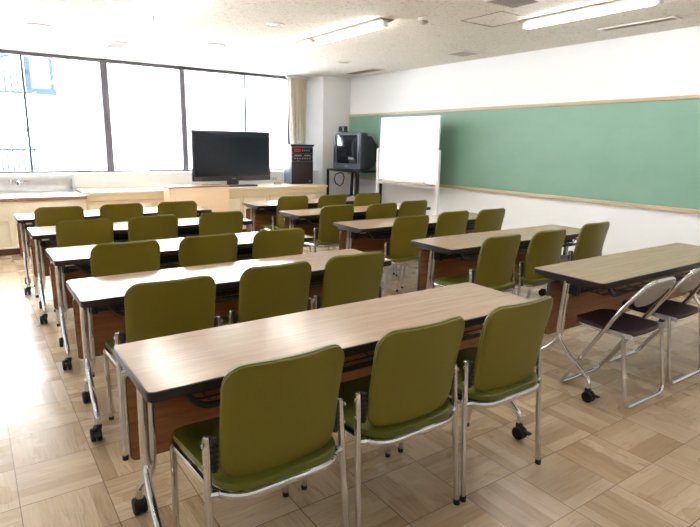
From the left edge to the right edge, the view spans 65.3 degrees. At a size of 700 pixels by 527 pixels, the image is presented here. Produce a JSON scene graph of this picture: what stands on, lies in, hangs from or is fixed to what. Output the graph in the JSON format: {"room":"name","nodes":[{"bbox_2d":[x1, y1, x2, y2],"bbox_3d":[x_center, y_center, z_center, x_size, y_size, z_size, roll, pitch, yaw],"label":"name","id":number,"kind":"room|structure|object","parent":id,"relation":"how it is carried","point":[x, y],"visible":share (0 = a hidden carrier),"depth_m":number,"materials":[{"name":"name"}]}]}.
{"room":"classroom","nodes":[
{"label":"classroom","id":0,"kind":"room"},
{"bbox_2d":[283,80,305,143],"bbox_3d":[-3.701,-1.807,8.528,8.317,2.580,0.150,-7,15,-34],"label":"wall","id":1,"kind":"structure","parent":0,"point":[284,121],"depth_m":10.14,"materials":[{"name":"paint"}]},
{"bbox_2d":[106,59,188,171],"bbox_3d":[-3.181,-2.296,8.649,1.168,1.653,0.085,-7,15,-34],"label":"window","id":2,"kind":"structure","parent":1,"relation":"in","point":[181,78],"depth_m":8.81,"materials":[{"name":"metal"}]},
{"bbox_2d":[0,170,318,190],"bbox_3d":[-3.779,-0.909,8.288,7.430,0.925,0.480,-7,15,-34],"label":"window sill","id":3,"kind":"structure","parent":1,"relation":"attached to","point":[146,178],"depth_m":8.34,"materials":[{"name":"paint"}]},
{"bbox_2d":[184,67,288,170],"bbox_3d":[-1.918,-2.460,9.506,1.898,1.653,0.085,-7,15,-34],"label":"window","id":4,"kind":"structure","parent":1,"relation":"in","point":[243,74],"depth_m":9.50,"materials":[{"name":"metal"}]},
{"bbox_2d":[271,176,277,180],"bbox_3d":[-1.324,-1.491,9.583,0.120,0.070,0.016,-7,15,-34],"label":"wall socket","id":5,"kind":"object","parent":1,"relation":"attached to","point":[273,178],"visible":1,"depth_m":9.58,"materials":[{"name":"white plastic"}]},
{"bbox_2d":[306,76,350,194],"bbox_3d":[-0.426,-2.131,10.293,0.587,2.580,0.620,-7,15,-34],"label":"wall pillar","id":6,"kind":"structure","parent":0,"point":[328,97],"depth_m":9.95,"materials":[{"name":"paint"}]},
{"bbox_2d":[0,246,699,526],"bbox_3d":[-0.332,0.661,4.034,8.317,0.200,12.100,-7,15,-34],"label":"floor","id":7,"kind":"structure","parent":0,"point":[604,463],"depth_m":2.51,"materials":[{"name":"beige wood"}]},
{"bbox_2d":[0,199,85,255],"bbox_3d":[-5.059,-0.425,6.595,3.310,0.655,0.920,-7,15,-34],"label":"base cabinet","id":8,"kind":"object","parent":7,"relation":"on","point":[9,241],"visible":0.43,"depth_m":6.71,"materials":[{"name":"wood"}]},
{"bbox_2d":[0,174,86,201],"bbox_3d":[-5.041,-0.876,6.500,3.330,0.267,0.955,-7,15,-34],"label":"sink","id":9,"kind":"object","parent":8,"relation":"on","point":[55,186],"depth_m":7.40,"materials":[{"name":"silver metal"}]},
{"bbox_2d":[8,180,27,186],"bbox_3d":[-4.430,-1.077,7.307,0.248,0.079,0.270,-7,15,-34],"label":"faucet","id":10,"kind":"object","parent":9,"relation":"attached to","point":[17,182],"visible":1,"depth_m":7.33,"materials":[{"name":"silver metal"}]},
{"bbox_2d":[0,174,73,190],"bbox_3d":[-5.307,-0.985,6.872,3.330,0.222,0.015,-7,15,-34],"label":"backsplash","id":11,"kind":"structure","parent":9,"relation":"attached to","point":[55,181],"depth_m":7.54,"materials":[{"name":"silver metal"}]},
{"bbox_2d":[0,189,82,197],"bbox_3d":[-5.058,-0.779,6.526,3.310,0.064,0.900,-7,15,-34],"label":"countertop","id":12,"kind":"structure","parent":9,"relation":"on","point":[43,192],"depth_m":7.24,"materials":[{"name":"silver metal"}]},
{"bbox_2d":[29,206,83,297],"bbox_3d":[-2.733,-0.152,5.159,0.513,0.819,0.497,-7,15,-33],"label":"chair","id":13,"kind":"object","parent":7,"relation":"on","point":[43,216],"visible":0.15,"depth_m":4.90,"materials":[{"name":"green plastic"}]},
{"bbox_2d":[49,218,113,326],"bbox_3d":[-2.138,0.023,4.411,0.513,0.819,0.497,-7,15,-33],"label":"chair","id":14,"kind":"object","parent":7,"relation":"on","point":[69,233],"visible":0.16,"depth_m":4.16,"materials":[{"name":"green plastic"}]},
{"bbox_2d":[14,205,211,294],"bbox_3d":[-2.356,-0.184,5.619,1.808,0.700,0.542,-7,15,-34],"label":"folding table","id":15,"kind":"object","parent":7,"relation":"on","point":[24,221],"visible":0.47,"depth_m":5.17,"materials":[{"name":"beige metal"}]},
{"bbox_2d":[99,203,143,221],"bbox_3d":[-2.310,-0.212,5.470,0.513,0.819,0.497,-8,15,-35],"label":"chair","id":16,"kind":"object","parent":7,"relation":"on","point":[114,212],"visible":0.14,"depth_m":5.21,"materials":[{"name":"green fabric"}]},
{"bbox_2d":[90,240,159,376],"bbox_3d":[-1.469,0.228,3.529,0.513,0.819,0.497,-7,15,-34],"label":"chair","id":17,"kind":"object","parent":7,"relation":"on","point":[106,259],"visible":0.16,"depth_m":3.27,"materials":[{"name":"green fabric"}]},
{"bbox_2d":[27,217,252,323],"bbox_3d":[-1.774,-0.005,4.847,1.808,0.700,0.542,-7,15,-34],"label":"folding table","id":18,"kind":"object","parent":7,"relation":"on","point":[42,238],"visible":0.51,"depth_m":4.43,"materials":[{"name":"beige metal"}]},
{"bbox_2d":[49,228,198,245],"bbox_3d":[-1.729,-0.262,4.739,1.588,0.099,0.273,-7,15,-34],"label":"wire shelf","id":19,"kind":"object","parent":18,"relation":"attached to","point":[182,232],"depth_m":4.63,"materials":[{"name":"black metal"}]},
{"bbox_2d":[128,214,177,241],"bbox_3d":[-1.729,-0.033,4.700,0.513,0.819,0.497,-8,15,-35],"label":"chair","id":20,"kind":"object","parent":7,"relation":"on","point":[155,227],"visible":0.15,"depth_m":4.45,"materials":[{"name":"green plastic"}]},
{"bbox_2d":[103,275,222,460],"bbox_3d":[-0.909,0.426,2.668,0.513,0.819,0.497,-7,15,-33],"label":"chair","id":21,"kind":"object","parent":7,"relation":"on","point":[155,309],"visible":0.47,"depth_m":2.43,"materials":[{"name":"green fabric"}]},
{"bbox_2d":[157,201,196,217],"bbox_3d":[-1.866,-0.269,5.771,0.513,0.819,0.497,-7,15,-34],"label":"chair","id":22,"kind":"object","parent":7,"relation":"on","point":[180,209],"visible":0.14,"depth_m":5.52,"materials":[{"name":"green fabric"}]},
{"bbox_2d":[45,232,312,370],"bbox_3d":[-1.158,0.190,4.006,1.808,0.700,0.542,-7,15,-34],"label":"folding table","id":23,"kind":"object","parent":7,"relation":"on","point":[73,262],"visible":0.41,"depth_m":3.58,"materials":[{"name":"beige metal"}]},
{"bbox_2d":[74,247,251,273],"bbox_3d":[-1.113,-0.066,3.899,1.588,0.099,0.273,-7,15,-34],"label":"wire shelf","id":24,"kind":"object","parent":23,"relation":"attached to","point":[85,268],"depth_m":3.73,"materials":[{"name":"black metal"}]},
{"bbox_2d":[162,184,229,211],"bbox_3d":[-2.222,-0.740,7.965,0.895,0.790,0.310,-7,15,-34],"label":"wooden lectern","id":25,"kind":"object","parent":7,"relation":"on","point":[215,197],"visible":0.44,"depth_m":7.83,"materials":[{"name":"beige wood"}]},
{"bbox_2d":[75,183,327,232],"bbox_3d":[-2.169,-0.856,8.658,3.800,0.722,0.765,-7,15,-34],"label":"base cabinet","id":26,"kind":"object","parent":7,"relation":"on","point":[148,196],"depth_m":8.43,"materials":[{"name":"brown wood"}]},
{"bbox_2d":[75,183,327,194],"bbox_3d":[-2.163,-1.190,8.585,3.800,0.037,0.765,-7,15,-34],"label":"countertop","id":27,"kind":"structure","parent":26,"relation":"on","point":[145,189],"depth_m":8.04,"materials":[{"name":"brown wood"}]},
{"bbox_2d":[190,130,269,186],"bbox_3d":[-1.852,-1.666,8.680,1.310,0.861,0.320,-7,15,-34],"label":"television","id":28,"kind":"object","parent":26,"relation":"on","point":[232,157],"visible":0.92,"depth_m":8.65,"materials":[{"name":"black plastic"}]},
{"bbox_2d":[283,144,313,183],"bbox_3d":[-0.900,-1.740,9.556,0.430,0.670,0.378,-6,14,-28],"label":"rack","id":29,"kind":"object","parent":26,"relation":"on","point":[298,158],"visible":1,"depth_m":9.42,"materials":[{"name":"black plastic"}]},
{"bbox_2d":[179,233,237,267],"bbox_3d":[-1.047,0.169,3.833,0.513,0.819,0.497,-7,15,-34],"label":"chair","id":30,"kind":"object","parent":7,"relation":"on","point":[216,248],"visible":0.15,"depth_m":3.57,"materials":[{"name":"green plastic"}]},
{"bbox_2d":[199,211,242,235],"bbox_3d":[-1.242,-0.095,5.025,0.513,0.819,0.497,-7,15,-33],"label":"chair","id":31,"kind":"object","parent":7,"relation":"on","point":[210,223],"visible":0.22,"depth_m":4.76,"materials":[{"name":"green fabric"}]},
{"bbox_2d":[66,249,391,441],"bbox_3d":[-0.605,0.375,3.207,1.808,0.700,0.542,-7,15,-34],"label":"folding table","id":32,"kind":"object","parent":7,"relation":"on","point":[98,302],"visible":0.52,"depth_m":2.86,"materials":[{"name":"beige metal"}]},
{"bbox_2d":[106,275,323,315],"bbox_3d":[-0.560,0.119,3.099,1.588,0.099,0.273,-7,15,-34],"label":"wire shelf","id":33,"kind":"object","parent":32,"relation":"attached to","point":[116,308],"depth_m":2.93,"materials":[{"name":"black metal"}]},
{"bbox_2d":[170,344,349,526],"bbox_3d":[-0.305,0.619,1.838,0.513,0.819,0.497,-7,15,-34],"label":"chair","id":34,"kind":"object","parent":7,"relation":"on","point":[274,427],"visible":1,"depth_m":1.62,"materials":[{"name":"green fabric"}]},
{"bbox_2d":[221,261,313,325],"bbox_3d":[-0.490,0.360,3.006,0.513,0.819,0.497,-7,15,-34],"label":"chair","id":35,"kind":"object","parent":7,"relation":"on","point":[268,291],"visible":0.4,"depth_m":2.76,"materials":[{"name":"green plastic"}]},
{"bbox_2d":[252,228,304,259],"bbox_3d":[-0.617,0.114,4.125,0.513,0.819,0.497,-7,15,-33],"label":"chair","id":36,"kind":"object","parent":7,"relation":"on","point":[278,242],"visible":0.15,"depth_m":3.86,"materials":[{"name":"green plastic"}]},
{"bbox_2d":[260,196,310,252],"bbox_3d":[-0.772,-0.419,6.548,0.513,0.819,0.497,-7,15,-33],"label":"chair","id":37,"kind":"object","parent":7,"relation":"on","point":[284,202],"visible":0.46,"depth_m":6.29,"materials":[{"name":"green fabric"}]},
{"bbox_2d":[242,197,380,231],"bbox_3d":[-0.458,-0.457,7.028,1.808,0.700,0.542,-7,15,-34],"label":"folding table","id":38,"kind":"object","parent":7,"relation":"on","point":[260,212],"visible":0.19,"depth_m":6.62,"materials":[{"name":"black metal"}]},
{"bbox_2d":[262,204,353,214],"bbox_3d":[-0.413,-0.713,6.921,1.588,0.099,0.273,-7,15,-34],"label":"wire shelf","id":39,"kind":"object","parent":38,"relation":"attached to","point":[268,209],"depth_m":6.53,"materials":[{"name":"black metal"}]},
{"bbox_2d":[114,282,531,526],"bbox_3d":[0.020,0.579,2.326,1.808,0.700,0.542,-7,15,-34],"label":"folding table","id":40,"kind":"object","parent":7,"relation":"on","point":[171,382],"visible":0.66,"depth_m":2.01,"materials":[{"name":"laminate"}]},
{"bbox_2d":[184,323,482,407],"bbox_3d":[0.065,0.323,2.218,1.588,0.099,0.273,-7,15,-34],"label":"wire shelf","id":41,"kind":"object","parent":40,"relation":"attached to","point":[196,401],"depth_m":2.02,"materials":[{"name":"black metal"}]},
{"bbox_2d":[304,204,353,252],"bbox_3d":[-0.244,-0.228,5.720,0.513,0.819,0.497,-7,15,-34],"label":"chair","id":42,"kind":"object","parent":7,"relation":"on","point":[327,236],"visible":0.56,"depth_m":5.47,"materials":[{"name":"green plastic"}]},
{"bbox_2d":[313,194,346,252],"bbox_3d":[-0.329,-0.468,6.814,0.513,0.819,0.497,-8,15,-35],"label":"chair","id":43,"kind":"object","parent":7,"relation":"on","point":[338,199],"visible":0.12,"depth_m":6.54,"materials":[{"name":"green fabric"}]},
{"bbox_2d":[312,251,384,309],"bbox_3d":[-0.086,0.302,3.310,0.513,0.819,0.497,-7,15,-34],"label":"chair","id":44,"kind":"object","parent":7,"relation":"on","point":[352,278],"visible":0.41,"depth_m":3.06,"materials":[{"name":"green fabric"}]},
{"bbox_2d":[326,168,381,203],"bbox_3d":[0.060,-1.150,9.580,0.556,0.984,0.910,-7,15,-34],"label":"stand","id":45,"kind":"object","parent":7,"relation":"on","point":[356,175],"visible":0.32,"depth_m":9.41,"materials":[{"name":"black metal"}]},
{"bbox_2d":[334,172,344,185],"bbox_3d":[-0.189,-1.463,9.480,0.196,0.250,0.036,4,13,12],"label":"hanging cable","id":46,"kind":"object","parent":45,"relation":"hanging from","point":[339,172],"visible":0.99,"depth_m":9.47,"materials":[{"name":"black plastic"}]},
{"bbox_2d":[333,132,377,170],"bbox_3d":[0.150,-1.928,9.378,0.566,0.620,0.720,-10,16,-41],"label":"television","id":47,"kind":"object","parent":45,"relation":"on","point":[351,150],"visible":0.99,"depth_m":9.13,"materials":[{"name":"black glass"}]},
{"bbox_2d":[338,126,347,131],"bbox_3d":[-0.119,-2.293,9.338,0.100,0.100,0.160,-9,16,-39],"label":"box","id":48,"kind":"object","parent":47,"relation":"on","point":[341,128],"visible":0.95,"depth_m":9.30,"materials":[{"name":"black plastic"}]},
{"bbox_2d":[358,136,359,162],"bbox_3d":[0.147,-1.868,8.963,0.004,0.440,0.036,-10,16,-41],"label":"speaker grille","id":49,"kind":"object","parent":47,"relation":"attached to","point":[358,136],"depth_m":8.96,"materials":[{"name":"grey plastic"}]},
{"bbox_2d":[279,204,430,246],"bbox_3d":[0.091,-0.275,6.245,1.808,0.700,0.542,-7,15,-34],"label":"folding table","id":50,"kind":"object","parent":7,"relation":"on","point":[306,219],"visible":0.18,"depth_m":5.83,"materials":[{"name":"black metal"}]},
{"bbox_2d":[303,212,398,224],"bbox_3d":[0.136,-0.532,6.137,1.588,0.099,0.273,-7,15,-34],"label":"wire shelf","id":51,"kind":"object","parent":50,"relation":"attached to","point":[312,218],"depth_m":5.78,"materials":[{"name":"black metal"}]},
{"bbox_2d":[332,193,380,250],"bbox_3d":[0.102,-0.524,7.106,0.513,0.819,0.497,-7,15,-34],"label":"chair","id":52,"kind":"object","parent":7,"relation":"on","point":[361,199],"visible":0.15,"depth_m":6.83,"materials":[{"name":"green fabric"}]},
{"bbox_2d":[365,203,397,275],"bbox_3d":[0.216,-0.269,5.949,0.513,0.819,0.497,-8,15,-35],"label":"chair","id":53,"kind":"object","parent":7,"relation":"on","point":[382,210],"visible":0.15,"depth_m":5.68,"materials":[{"name":"green fabric"}]},
{"bbox_2d":[301,316,464,526],"bbox_3d":[0.133,0.562,2.135,0.513,0.819,0.497,-7,15,-34],"label":"chair","id":54,"kind":"object","parent":7,"relation":"on","point":[404,396],"visible":0.85,"depth_m":1.91,"materials":[{"name":"green fabric"}]},
{"bbox_2d":[365,215,428,296],"bbox_3d":[0.418,-0.057,4.994,0.513,0.819,0.497,-7,15,-33],"label":"chair","id":55,"kind":"object","parent":7,"relation":"on","point":[405,229],"visible":0.76,"depth_m":4.76,"materials":[{"name":"green fabric"}]},
{"bbox_2d":[333,212,477,251],"bbox_3d":[0.697,-0.092,5.459,1.808,0.700,0.542,-7,15,-34],"label":"folding table","id":56,"kind":"object","parent":7,"relation":"on","point":[361,235],"visible":0.17,"depth_m":5.09,"materials":[{"name":"black metal"}]},
{"bbox_2d":[362,222,474,238],"bbox_3d":[0.742,-0.349,5.351,1.588,0.099,0.273,-7,15,-34],"label":"wire shelf","id":57,"kind":"object","parent":56,"relation":"attached to","point":[376,230],"depth_m":5.00,"materials":[{"name":"black metal"}]},
{"bbox_2d":[375,115,441,214],"bbox_3d":[0.849,-1.301,8.352,0.527,1.830,1.450,-7,15,-34],"label":"whiteboard","id":58,"kind":"object","parent":7,"relation":"on","point":[409,151],"visible":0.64,"depth_m":8.19,"materials":[{"name":"ceramic"}]},
{"bbox_2d":[377,179,432,185],"bbox_3d":[0.819,-1.236,8.345,0.070,0.017,1.240,-7,15,-34],"label":"tray","id":59,"kind":"object","parent":58,"relation":"on","point":[388,181],"depth_m":8.35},
{"bbox_2d":[392,200,427,274],"bbox_3d":[0.587,-0.338,6.296,0.513,0.819,0.497,-8,15,-34],"label":"chair","id":60,"kind":"object","parent":7,"relation":"on","point":[418,207],"visible":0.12,"depth_m":6.03,"materials":[{"name":"green fabric"}]},
{"bbox_2d":[401,210,468,287],"bbox_3d":[0.852,-0.131,5.372,0.513,0.819,0.497,-8,15,-34],"label":"chair","id":61,"kind":"object","parent":7,"relation":"on","point":[454,222],"visible":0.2,"depth_m":5.11,"materials":[{"name":"green fabric"}]},
{"bbox_2d":[398,296,552,501],"bbox_3d":[0.563,0.507,2.427,0.513,0.819,0.497,-7,15,-34],"label":"chair","id":62,"kind":"object","parent":7,"relation":"on","point":[499,371],"visible":0.87,"depth_m":2.20,"materials":[{"name":"green fabric"}]},
{"bbox_2d":[434,234,520,294],"bbox_3d":[0.932,0.163,4.030,0.513,0.819,0.497,-8,15,-35],"label":"chair","id":63,"kind":"object","parent":7,"relation":"on","point":[495,268],"visible":0.82,"depth_m":3.81,"materials":[{"name":"green leather"}]},
{"bbox_2d":[468,208,504,233],"bbox_3d":[1.272,-0.179,5.627,0.513,0.819,0.497,-8,15,-35],"label":"chair","id":64,"kind":"object","parent":7,"relation":"on","point":[487,220],"visible":0.23,"depth_m":5.36,"materials":[{"name":"green fabric"}]},
{"bbox_2d":[411,225,580,295],"bbox_3d":[1.319,0.107,4.598,1.808,0.700,0.542,-7,15,-34],"label":"folding table","id":65,"kind":"object","parent":7,"relation":"on","point":[444,256],"visible":0.34,"depth_m":4.28,"materials":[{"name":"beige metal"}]},
{"bbox_2d":[449,238,575,260],"bbox_3d":[1.364,-0.149,4.490,1.588,0.099,0.273,-7,15,-34],"label":"wire shelf","id":66,"kind":"object","parent":65,"relation":"attached to","point":[470,241],"depth_m":4.23,"materials":[{"name":"black metal"}]},
{"bbox_2d":[510,229,565,296],"bbox_3d":[1.362,0.111,4.304,0.513,0.819,0.497,-7,15,-34],"label":"chair","id":67,"kind":"object","parent":7,"relation":"on","point":[545,247],"visible":0.6,"depth_m":4.05,"materials":[{"name":"green leather"}]},
{"bbox_2d":[527,221,609,298],"bbox_3d":[1.915,0.019,4.775,0.513,0.819,0.497,-8,15,-34],"label":"chair","id":68,"kind":"object","parent":7,"relation":"on","point":[591,237],"visible":0.37,"depth_m":4.52,"materials":[{"name":"green leather"}]},
{"bbox_2d":[533,243,699,402],"bbox_3d":[1.970,0.315,3.705,1.808,0.700,0.542,-7,15,-34],"label":"folding table","id":69,"kind":"object","parent":7,"relation":"on","point":[586,285],"visible":0.66,"depth_m":3.37,"materials":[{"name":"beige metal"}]},
{"bbox_2d":[588,267,699,296],"bbox_3d":[2.015,0.058,3.597,1.588,0.099,0.273,-7,15,-34],"label":"wire shelf","id":70,"kind":"object","parent":69,"relation":"attached to","point":[636,289],"depth_m":3.27,"materials":[{"name":"black metal"}]},
{"bbox_2d":[559,276,675,408],"bbox_3d":[1.575,0.398,3.209,0.443,0.733,0.451,-7,15,-34],"label":"folding chair","id":71,"kind":"object","parent":7,"relation":"on","point":[621,324],"visible":1,"depth_m":3.12,"materials":[{"name":"silver metal"}]},
{"bbox_2d":[606,268,699,384],"bbox_3d":[2.013,0.335,3.536,0.443,0.733,0.451,-7,15,-34],"label":"folding chair","id":72,"kind":"object","parent":7,"relation":"on","point":[668,310],"visible":0.74,"depth_m":3.42,"materials":[{"name":"metal"}]},
{"bbox_2d":[0,0,699,77],"bbox_3d":[-0.281,-2.079,3.435,8.317,0.250,12.100,-7,15,-34],"label":"ceiling","id":73,"kind":"structure","parent":0,"point":[80,28],"depth_m":5.77,"materials":[{"name":"white paint"}]},
{"bbox_2d":[26,23,51,28],"bbox_3d":[-3.294,-2.514,5.790,0.240,0.013,0.240,-7,15,-34],"label":"ceiling speaker","id":74,"kind":"object","parent":73,"relation":"attached to","point":[33,25],"visible":1,"depth_m":5.77},
{"bbox_2d":[31,25,47,27],"bbox_3d":[-3.294,-2.515,5.789,0.202,0.010,0.202,-7,15,-34],"label":"grille","id":75,"kind":"object","parent":74,"relation":"attached to","point":[33,26],"depth_m":5.78,"materials":[{"name":"white metal"}]},
{"bbox_2d":[103,41,130,48],"bbox_3d":[-2.925,-2.742,6.859,0.230,0.011,0.500,-7,15,-34],"label":"ceiling vent","id":76,"kind":"object","parent":73,"relation":"in","point":[112,44],"visible":1,"depth_m":6.84,"materials":[{"name":"white metal"}]},
{"bbox_2d":[116,12,158,40],"bbox_3d":[-2.191,-2.435,5.666,0.170,0.074,1.300,-7,15,-34],"label":"ceiling light","id":77,"kind":"object","parent":73,"relation":"attached to","point":[146,20],"visible":0.8,"depth_m":5.55,"materials":[{"name":"white plastic"}]},
{"bbox_2d":[148,0,194,21],"bbox_3d":[-1.442,-2.190,4.608,0.170,0.074,1.300,-7,15,-34],"label":"ceiling light","id":78,"kind":"object","parent":73,"relation":"attached to","point":[165,8],"visible":1,"depth_m":4.76,"materials":[{"name":"white plastic"}]},
{"bbox_2d":[205,43,224,47],"bbox_3d":[-1.668,-2.696,6.762,0.240,0.013,0.240,-7,15,-34],"label":"ceiling speaker","id":79,"kind":"object","parent":73,"relation":"attached to","point":[214,45],"visible":1,"depth_m":6.73},
{"bbox_2d":[267,22,284,26],"bbox_3d":[-0.749,-2.403,5.499,0.180,0.013,0.180,-7,15,-34],"label":"ceiling speaker","id":80,"kind":"object","parent":73,"relation":"attached to","point":[272,24],"visible":1,"depth_m":5.47},
{"bbox_2d":[259,38,316,58],"bbox_3d":[-0.767,-2.646,6.751,0.170,0.074,1.300,-7,15,-34],"label":"ceiling light","id":81,"kind":"object","parent":73,"relation":"attached to","point":[304,43],"visible":0.91,"depth_m":6.65,"materials":[{"name":"white plastic"}]},
{"bbox_2d":[286,75,307,143],"bbox_3d":[-0.963,-2.464,9.904,0.440,1.777,0.154,-7,15,-34],"label":"curtain","id":82,"kind":"object","parent":73,"relation":"hanging from","point":[296,85],"visible":0.63,"depth_m":9.81,"materials":[{"name":"fabric"}]},
{"bbox_2d":[336,61,351,63],"bbox_3d":[-0.085,-2.930,7.967,0.240,0.013,0.240,-7,15,-34],"label":"ceiling speaker","id":83,"kind":"object","parent":73,"relation":"attached to","point":[338,62],"visible":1,"depth_m":7.93},
{"bbox_2d":[310,17,393,44],"bbox_3d":[-0.017,-2.401,5.693,0.170,0.074,1.300,-7,15,-34],"label":"ceiling light","id":84,"kind":"object","parent":73,"relation":"attached to","point":[377,23],"visible":1,"depth_m":5.55,"materials":[{"name":"white plastic"}]},
{"bbox_2d":[343,68,384,74],"bbox_3d":[0.215,-3.137,8.936,0.240,0.011,0.850,-7,15,-34],"label":"ceiling vent","id":85,"kind":"object","parent":73,"relation":"in","point":[370,69],"visible":1,"depth_m":8.89,"materials":[{"name":"white metal"}]},
{"bbox_2d":[418,17,429,24],"bbox_3d":[0.693,-2.275,5.127,0.116,0.051,0.116,-7,15,-34],"label":"smoke detector","id":86,"kind":"object","parent":73,"relation":"attached to","point":[423,20],"visible":1,"depth_m":5.09,"materials":[{"name":"white plastic"}]},
{"bbox_2d":[444,50,482,56],"bbox_3d":[1.460,-2.694,7.015,0.350,0.011,0.350,-7,15,-34],"label":"ceiling vent","id":87,"kind":"object","parent":73,"relation":"in","point":[463,53],"visible":1,"depth_m":6.99,"materials":[{"name":"white metal"}]},
{"bbox_2d":[460,11,530,26],"bbox_3d":[1.378,-2.283,5.119,0.450,0.008,0.510,-7,15,-34],"label":"access hatch","id":88,"kind":"object","parent":73,"relation":"attached to","point":[499,11],"visible":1,"depth_m":5.08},
{"bbox_2d":[483,0,544,8],"bbox_3d":[1.332,-2.137,4.453,0.380,0.011,0.320,-7,15,-34],"label":"ceiling vent","id":89,"kind":"object","parent":73,"relation":"in","point":[512,4],"visible":1,"depth_m":4.49,"materials":[{"name":"white metal"}]},
{"bbox_2d":[518,0,663,29],"bbox_3d":[2.019,-2.140,4.676,0.170,0.074,1.300,-7,15,-34],"label":"ceiling light","id":90,"kind":"object","parent":73,"relation":"attached to","point":[613,6],"visible":1,"depth_m":4.63,"materials":[{"name":"white plastic"}]},
{"bbox_2d":[597,16,681,31],"bbox_3d":[2.735,-2.272,5.191,0.140,0.011,0.740,-7,15,-34],"label":"ceiling vent","id":91,"kind":"object","parent":73,"relation":"in","point":[672,18],"visible":1,"depth_m":5.15,"materials":[{"name":"white metal"}]},
{"bbox_2d":[349,26,699,271],"bbox_3d":[3.053,-1.132,6.017,0.150,2.580,11.800,-7,15,-34],"label":"wall","id":92,"kind":"structure","parent":0,"point":[664,63],"depth_m":6.59,"materials":[{"name":"paint"}]},
{"bbox_2d":[347,95,699,213],"bbox_3d":[1.826,-1.576,7.568,0.041,1.140,6.505,-7,15,-34],"label":"board","id":93,"kind":"object","parent":92,"relation":"attached to","point":[644,153],"visible":0.95,"depth_m":6.39,"materials":[{"name":"green wood"}]},
{"label":"outside","id":94,"kind":"structure","parent":0,"visible":0},
{"bbox_2d":[0,49,283,172],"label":"window","id":95,"kind":"structure","parent":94,"point":[64,105],"depth_m":12.82,"materials":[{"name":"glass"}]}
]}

